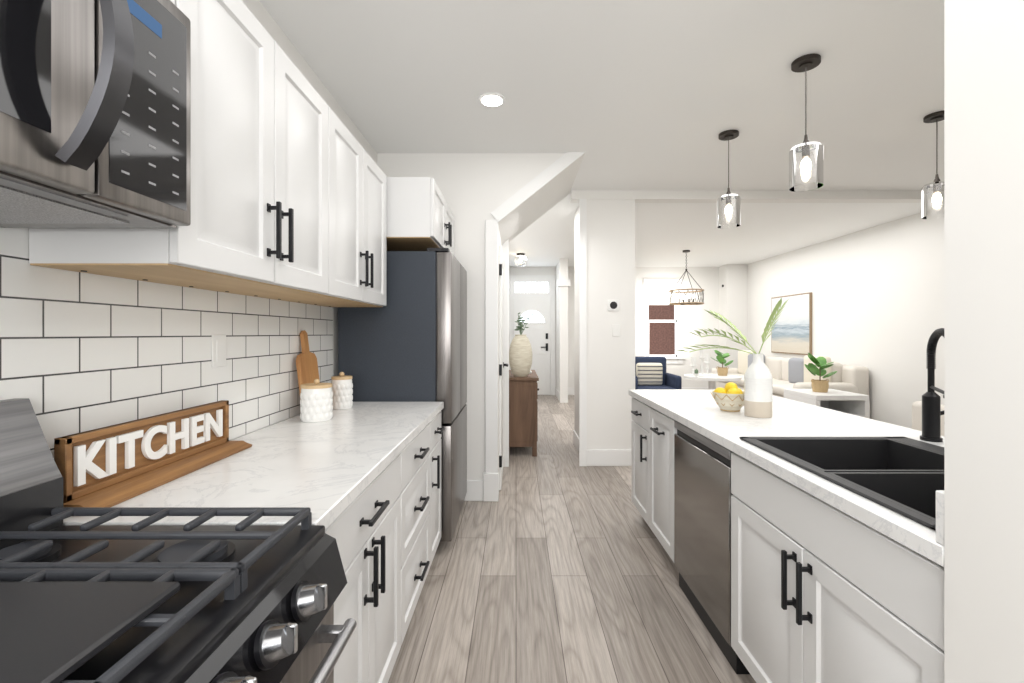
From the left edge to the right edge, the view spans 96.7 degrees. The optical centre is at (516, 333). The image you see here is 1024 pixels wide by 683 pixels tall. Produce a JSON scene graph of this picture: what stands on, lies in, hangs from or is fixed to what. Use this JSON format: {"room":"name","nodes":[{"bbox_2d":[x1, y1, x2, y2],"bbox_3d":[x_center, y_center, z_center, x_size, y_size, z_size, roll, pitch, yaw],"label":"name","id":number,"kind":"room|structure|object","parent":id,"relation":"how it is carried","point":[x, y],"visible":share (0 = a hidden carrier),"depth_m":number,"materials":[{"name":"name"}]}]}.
{"room":"kitchen","nodes":[
{"label":"kitchen","id":0,"kind":"room"},
{"bbox_2d":[388,395,755,682],"bbox_3d":[1.810,1.350,4.000,6.080,0.100,11.500,0,0,0],"label":"floor","id":1,"kind":"structure","parent":0,"point":[554,563],"depth_m":2.27,"materials":[{"name":"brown wood"}]},
{"bbox_2d":[0,398,356,682],"bbox_3d":[-0.686,0.719,0.581,0.737,1.163,0.756,0,0,0],"label":"range","id":2,"kind":"object","parent":1,"relation":"on","point":[146,601],"visible":1,"depth_m":0.71,"materials":[{"name":"black metal"}]},
{"bbox_2d":[325,448,404,682],"bbox_3d":[-0.752,0.870,1.344,0.634,0.860,0.760,0,0,0],"label":"base cabinet","id":3,"kind":"object","parent":1,"relation":"on","point":[384,528],"depth_m":1.37,"materials":[{"name":"white wood"}]},
{"bbox_2d":[63,402,443,529],"bbox_3d":[-0.747,0.419,1.814,0.647,0.039,1.704,0,0,0],"label":"countertop","id":4,"kind":"structure","parent":3,"relation":"on","point":[328,472],"depth_m":1.35,"materials":[{"name":"stone"}]},
{"bbox_2d":[54,400,251,506],"bbox_3d":[-0.981,0.317,1.300,0.108,0.165,0.600,0,0,0],"label":"kitchen sign","id":5,"kind":"object","parent":4,"relation":"on","point":[111,465],"visible":1,"depth_m":1.20,"materials":[{"name":"brown wood"}]},
{"bbox_2d":[296,330,319,399],"bbox_3d":[-1.034,0.192,2.265,0.068,0.414,0.190,0,0,0],"label":"cutting board","id":6,"kind":"object","parent":4,"relation":"on","point":[307,366],"visible":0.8,"depth_m":2.24,"materials":[{"name":"brown wood"}]},
{"bbox_2d":[300,379,332,421],"bbox_3d":[-0.920,0.304,2.100,0.139,0.189,0.139,0,0,0],"label":"canister","id":7,"kind":"object","parent":4,"relation":"on","point":[316,401],"visible":1,"depth_m":2.05,"materials":[{"name":"white ceramic"}]},
{"bbox_2d":[331,372,352,409],"bbox_3d":[-0.930,0.302,2.430,0.111,0.194,0.111,0,0,0],"label":"canister","id":8,"kind":"object","parent":4,"relation":"on","point":[342,387],"visible":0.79,"depth_m":2.38,"materials":[{"name":"white ceramic"}]},
{"bbox_2d":[338,248,466,540],"bbox_3d":[-0.715,0.398,3.100,0.670,1.801,0.840,0,0,0],"label":"refrigerator","id":9,"kind":"object","parent":1,"relation":"on","point":[407,342],"visible":0.65,"depth_m":2.68,"materials":[{"name":"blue metal"}]},
{"bbox_2d":[405,419,432,634],"bbox_3d":[-0.752,0.870,2.014,0.634,0.860,0.580,0,0,0],"label":"base cabinet","id":10,"kind":"object","parent":1,"relation":"on","point":[419,452],"depth_m":2.01,"materials":[{"name":"white wood"}]},
{"bbox_2d":[433,411,444,557],"bbox_3d":[-0.752,0.870,2.481,0.634,0.860,0.354,0,0,0],"label":"base cabinet","id":11,"kind":"object","parent":1,"relation":"on","point":[437,430],"depth_m":2.49,"materials":[{"name":"white wood"}]},
{"bbox_2d":[509,370,538,456],"bbox_3d":[0.060,0.885,5.325,0.385,0.830,1.090,0,0,0],"label":"dresser","id":12,"kind":"object","parent":1,"relation":"on","point":[523,412],"visible":0.83,"depth_m":4.80,"materials":[{"name":"brown wood"}]},
{"bbox_2d":[509,313,534,376],"bbox_3d":[0.064,0.123,4.978,0.289,0.691,0.263,0,0,0],"label":"vase","id":13,"kind":"object","parent":12,"relation":"on","point":[520,356],"visible":1,"depth_m":4.89,"materials":[{"name":"beige ceramic"}]},
{"bbox_2d":[635,356,681,389],"bbox_3d":[2.250,0.850,7.565,0.800,0.900,0.690,0,0,0],"label":"accent chair","id":14,"kind":"object","parent":1,"relation":"on","point":[650,372],"visible":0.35,"depth_m":7.63,"materials":[{"name":"blue fabric"}]},
{"bbox_2d":[674,420,749,673],"bbox_3d":[1.117,0.872,2.040,0.607,0.857,0.610,0,0,0],"label":"dishwasher","id":15,"kind":"object","parent":1,"relation":"on","point":[702,513],"visible":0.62,"depth_m":1.96,"materials":[{"name":"silver metal"}]},
{"bbox_2d":[684,373,741,388],"bbox_3d":[2.950,0.970,6.850,0.800,0.660,0.800,0,0,0],"label":"round table","id":16,"kind":"object","parent":1,"relation":"on","point":[712,379],"visible":0.5,"depth_m":6.64,"materials":[{"name":"white paint"}]},
{"bbox_2d":[690,357,695,375],"bbox_3d":[2.690,0.499,6.900,0.100,0.279,0.098,0,0,0],"label":"candle holder","id":17,"kind":"object","parent":16,"relation":"on","point":[693,359],"depth_m":6.88,"materials":[{"name":"white ceramic"}]},
{"bbox_2d":[694,369,698,376],"bbox_3d":[2.650,0.579,6.690,0.080,0.120,0.078,0,0,0],"label":"succulent pot","id":18,"kind":"object","parent":16,"relation":"on","point":[696,373],"visible":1,"depth_m":6.67,"materials":[{"name":"white ceramic"}]},
{"bbox_2d":[696,348,707,376],"bbox_3d":[2.750,0.429,6.730,0.100,0.419,0.098,0,0,0],"label":"candle holder","id":19,"kind":"object","parent":16,"relation":"on","point":[701,357],"depth_m":6.72,"materials":[{"name":"white ceramic"}]},
{"bbox_2d":[708,353,710,375],"bbox_3d":[2.870,0.469,6.830,0.100,0.339,0.098,0,0,0],"label":"candle holder","id":20,"kind":"object","parent":16,"relation":"on","point":[709,361],"depth_m":6.80,"materials":[{"name":"white ceramic"}]},
{"bbox_2d":[710,350,732,375],"bbox_3d":[3.130,0.447,6.917,0.340,0.385,0.289,0,0,0],"label":"potted plant","id":21,"kind":"object","parent":16,"relation":"on","point":[722,370],"visible":1,"depth_m":6.87,"materials":[{"name":"green plant"}]},
{"bbox_2d":[631,396,943,682],"bbox_3d":[1.119,0.870,2.037,0.683,0.860,2.366,0,0,0],"label":"kitchen island","id":22,"kind":"object","parent":1,"relation":"on","point":[837,546],"depth_m":1.26,"materials":[{"name":"white wood"}]},
{"bbox_2d":[629,389,943,559],"bbox_3d":[1.129,0.420,2.046,0.658,0.039,2.388,0,0,0],"label":"island countertop","id":23,"kind":"structure","parent":22,"relation":"on","point":[697,408],"depth_m":1.85,"materials":[{"name":"white stone"}]},
{"bbox_2d":[710,382,743,411],"bbox_3d":[1.110,0.327,2.360,0.181,0.145,0.190,0,0,0],"label":"bowl","id":24,"kind":"object","parent":23,"relation":"on","point":[729,397],"visible":0.92,"depth_m":2.31,"materials":[{"name":"beige ceramic"}]},
{"bbox_2d":[677,297,788,417],"bbox_3d":[1.033,0.118,2.239,0.477,0.563,0.331,0,0,0],"label":"bottle vase","id":25,"kind":"object","parent":23,"relation":"on","point":[758,388],"visible":1,"depth_m":2.16,"materials":[{"name":"white ceramic"}]},
{"bbox_2d":[737,436,943,527],"bbox_3d":[1.158,0.507,1.312,0.625,0.232,0.825,0,0,0],"label":"sink","id":26,"kind":"object","parent":23,"relation":"in","point":[900,474],"depth_m":1.54,"materials":[{"name":"black stone"}]},
{"bbox_2d":[919,328,943,442],"bbox_3d":[1.537,0.190,1.616,0.188,0.419,0.231,0,0,0],"label":"faucet","id":27,"kind":"object","parent":23,"relation":"on","point":[931,401],"depth_m":1.68,"materials":[{"name":"black metal"}]},
{"bbox_2d":[711,350,869,418],"bbox_3d":[4.190,0.805,7.365,0.960,0.990,2.770,0,0,0],"label":"sofa","id":28,"kind":"object","parent":1,"relation":"on","point":[790,373],"visible":0.44,"depth_m":6.54,"materials":[{"name":"beige fabric"}]},
{"bbox_2d":[784,389,868,417],"bbox_3d":[3.790,1.010,5.600,0.620,0.580,0.640,0,0,0],"label":"side table","id":29,"kind":"object","parent":1,"relation":"on","point":[852,403],"visible":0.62,"depth_m":5.45,"materials":[{"name":"white paint"}]},
{"bbox_2d":[804,353,836,392],"bbox_3d":[3.749,0.480,5.594,0.355,0.479,0.303,0,0,0],"label":"potted plant","id":30,"kind":"object","parent":29,"relation":"on","point":[820,385],"visible":1,"depth_m":5.58,"materials":[{"name":"green plant"}]},
{"bbox_2d":[912,401,943,435],"bbox_3d":[2.425,0.870,2.750,0.490,0.860,0.480,0,0,0],"label":"dining chair","id":31,"kind":"object","parent":1,"relation":"on","point":[916,415],"visible":0.06,"depth_m":2.92,"materials":[{"name":"beige fabric"}]},
{"bbox_2d":[259,0,943,266],"bbox_3d":[1.810,-1.450,4.000,6.080,0.100,11.500,0,0,0],"label":"ceiling","id":32,"kind":"structure","parent":0,"point":[642,94],"depth_m":2.68,"materials":[{"name":"white paint"}]},
{"bbox_2d":[478,93,505,107],"bbox_3d":[-0.145,-1.396,2.730,0.170,0.008,0.170,0,0,0],"label":"recessed light","id":33,"kind":"object","parent":32,"relation":"in","point":[492,100],"visible":1,"depth_m":2.72,"materials":[{"name":"white paint"}]},
{"bbox_2d":[514,253,526,266],"bbox_3d":[0.080,-1.287,8.000,0.230,0.224,0.230,0,0,0],"label":"light","id":34,"kind":"object","parent":32,"relation":"attached to","point":[520,259],"visible":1,"depth_m":7.94,"materials":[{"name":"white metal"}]},
{"bbox_2d":[669,250,703,304],"bbox_3d":[2.880,-0.944,7.700,0.564,0.911,0.564,0,0,0],"label":"chandelier","id":35,"kind":"object","parent":32,"relation":"hanging from","point":[676,291],"visible":1,"depth_m":7.68,"materials":[{"name":"brown metal"}]},
{"bbox_2d":[717,130,740,228],"bbox_3d":[1.490,-1.075,3.190,0.150,0.649,0.150,0,0,0],"label":"pendant light","id":36,"kind":"object","parent":32,"relation":"hanging from","point":[728,135],"visible":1,"depth_m":3.17,"materials":[{"name":"clear glass"}]},
{"bbox_2d":[789,53,822,191],"bbox_3d":[1.490,-1.075,2.340,0.150,0.649,0.150,0,0,0],"label":"pendant light","id":37,"kind":"object","parent":32,"relation":"hanging from","point":[805,63],"visible":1,"depth_m":2.32,"materials":[{"name":"clear glass"}]},
{"bbox_2d":[921,110,943,218],"bbox_3d":[2.700,-1.075,2.920,0.150,0.649,0.150,0,0,0],"label":"pendant light","id":38,"kind":"object","parent":32,"relation":"hanging from","point":[936,184],"visible":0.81,"depth_m":2.92,"materials":[{"name":"clear glass"}]},
{"bbox_2d":[229,0,1023,682],"bbox_3d":[1.810,-0.050,4.000,6.080,2.700,11.500,0,0,0],"label":"wall","id":39,"kind":"structure","parent":0,"point":[889,298],"depth_m":3.54,"materials":[{"name":"white paint"}]},
{"bbox_2d":[0,227,332,457],"bbox_3d":[-1.076,0.075,0.532,0.008,0.650,4.265,0,0,0],"label":"tile backsplash","id":40,"kind":"structure","parent":39,"relation":"attached to","point":[80,352],"depth_m":1.28,"materials":[{"name":"white tile"}]},
{"bbox_2d":[212,335,225,366],"bbox_3d":[-1.068,0.062,1.637,0.008,0.115,0.075,0,0,0],"label":"outlet","id":41,"kind":"object","parent":40,"relation":"attached to","point":[218,350],"visible":1,"depth_m":1.63,"materials":[{"name":"white plastic"}]},
{"bbox_2d":[170,0,180,9],"bbox_3d":[-0.907,-0.805,0.799,0.326,0.210,0.398,0,0,0],"label":"upper cabinet","id":42,"kind":"object","parent":39,"relation":"attached to","point":[177,3],"depth_m":1.00,"materials":[{"name":"white wood"}]},
{"bbox_2d":[0,0,190,227],"bbox_3d":[-0.828,-0.436,0.565,0.480,0.438,0.770,0,0,0],"label":"over-the-range microwave","id":43,"kind":"object","parent":42,"relation":"attached to","point":[95,113],"visible":1,"depth_m":0.71,"materials":[{"name":"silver metal"}]},
{"bbox_2d":[29,0,332,299],"bbox_3d":[-0.907,-0.532,1.405,0.326,0.756,0.810,0,0,0],"label":"upper cabinet","id":44,"kind":"object","parent":39,"relation":"attached to","point":[288,189],"depth_m":1.25,"materials":[{"name":"white wood"}]},
{"bbox_2d":[81,270,330,306],"bbox_3d":[-1.035,-0.149,1.810,0.011,0.002,1.452,0,0,0],"label":"screws","id":45,"kind":"object","parent":44,"relation":"attached to","point":[189,286],"visible":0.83,"depth_m":1.27,"materials":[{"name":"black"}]},
{"bbox_2d":[282,112,385,306],"bbox_3d":[-0.907,-0.532,2.215,0.326,0.756,0.810,0,0,0],"label":"upper cabinet","id":46,"kind":"object","parent":39,"relation":"attached to","point":[359,184],"depth_m":2.15,"materials":[{"name":"white wood"}]},
{"bbox_2d":[386,177,453,254],"bbox_3d":[-0.756,-0.734,3.087,0.628,0.352,0.875,0,0,0],"label":"upper cabinet","id":47,"kind":"object","parent":39,"relation":"attached to","point":[419,216],"visible":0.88,"depth_m":2.65,"materials":[{"name":"white wood"}]},
{"bbox_2d":[499,246,507,489],"bbox_3d":[-0.107,0.285,4.053,0.066,2.010,0.675,0,0,0],"label":"door","id":48,"kind":"structure","parent":39,"relation":"attached to","point":[501,364],"depth_m":3.74,"materials":[{"name":"white paint"}]},
{"bbox_2d":[509,275,554,394],"bbox_3d":[0.330,0.040,9.556,0.980,2.520,0.085,0,0,0],"label":"door","id":49,"kind":"structure","parent":39,"relation":"attached to","point":[529,295],"depth_m":9.55,"materials":[{"name":"white paint"}]},
{"bbox_2d":[492,180,571,467],"bbox_3d":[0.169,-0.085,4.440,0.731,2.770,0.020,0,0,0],"label":"door frame","id":50,"kind":"structure","parent":39,"relation":"attached to","point":[533,186],"depth_m":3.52,"materials":[{"name":"white paint"}]},
{"bbox_2d":[572,199,630,465],"bbox_3d":[0.915,-0.007,4.915,0.510,2.615,0.930,0,0,0],"label":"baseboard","id":51,"kind":"structure","parent":39,"relation":"attached to","point":[587,457],"depth_m":4.45,"materials":[{"name":"white paint"}]},
{"bbox_2d":[608,300,618,310],"bbox_3d":[0.955,-0.275,4.462,0.110,0.110,0.016,0,0,0],"label":"thermostat","id":52,"kind":"object","parent":39,"relation":"attached to","point":[613,305],"depth_m":4.46,"materials":[{"name":"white plastic"}]},
{"bbox_2d":[612,324,619,335],"bbox_3d":[0.983,-0.030,4.464,0.075,0.120,0.012,0,0,0],"label":"switch plate","id":53,"kind":"object","parent":39,"relation":"attached to","point":[615,327],"depth_m":4.46,"materials":[{"name":"white plastic"}]},
{"bbox_2d":[643,279,684,363],"bbox_3d":[3.100,-0.250,9.633,0.900,1.780,0.185,0,0,0],"label":"window","id":54,"kind":"structure","parent":39,"relation":"in","point":[655,291],"depth_m":9.58,"materials":[{"name":"white paint"}]},
{"bbox_2d":[771,292,811,354],"bbox_3d":[4.679,-0.150,7.770,0.038,1.000,1.100,0,0,0],"label":"framed painting","id":55,"kind":"object","parent":39,"relation":"attached to","point":[791,331],"visible":0.82,"depth_m":7.64,"materials":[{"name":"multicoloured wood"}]},
{"bbox_2d":[933,488,943,543],"bbox_3d":[1.232,0.350,0.862,0.858,0.099,0.020,0,0,0],"label":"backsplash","id":56,"kind":"structure","parent":39,"relation":"attached to","point":[938,493],"depth_m":0.86,"materials":[{"name":"white stone"}]},
{"label":"outside","id":57,"kind":"structure","parent":0,"visible":0},
{"bbox_2d":[649,305,674,354],"bbox_3d":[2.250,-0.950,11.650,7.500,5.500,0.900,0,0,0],"label":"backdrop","id":58,"kind":"structure","parent":57,"point":[661,338],"depth_m":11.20,"materials":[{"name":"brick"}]}
]}

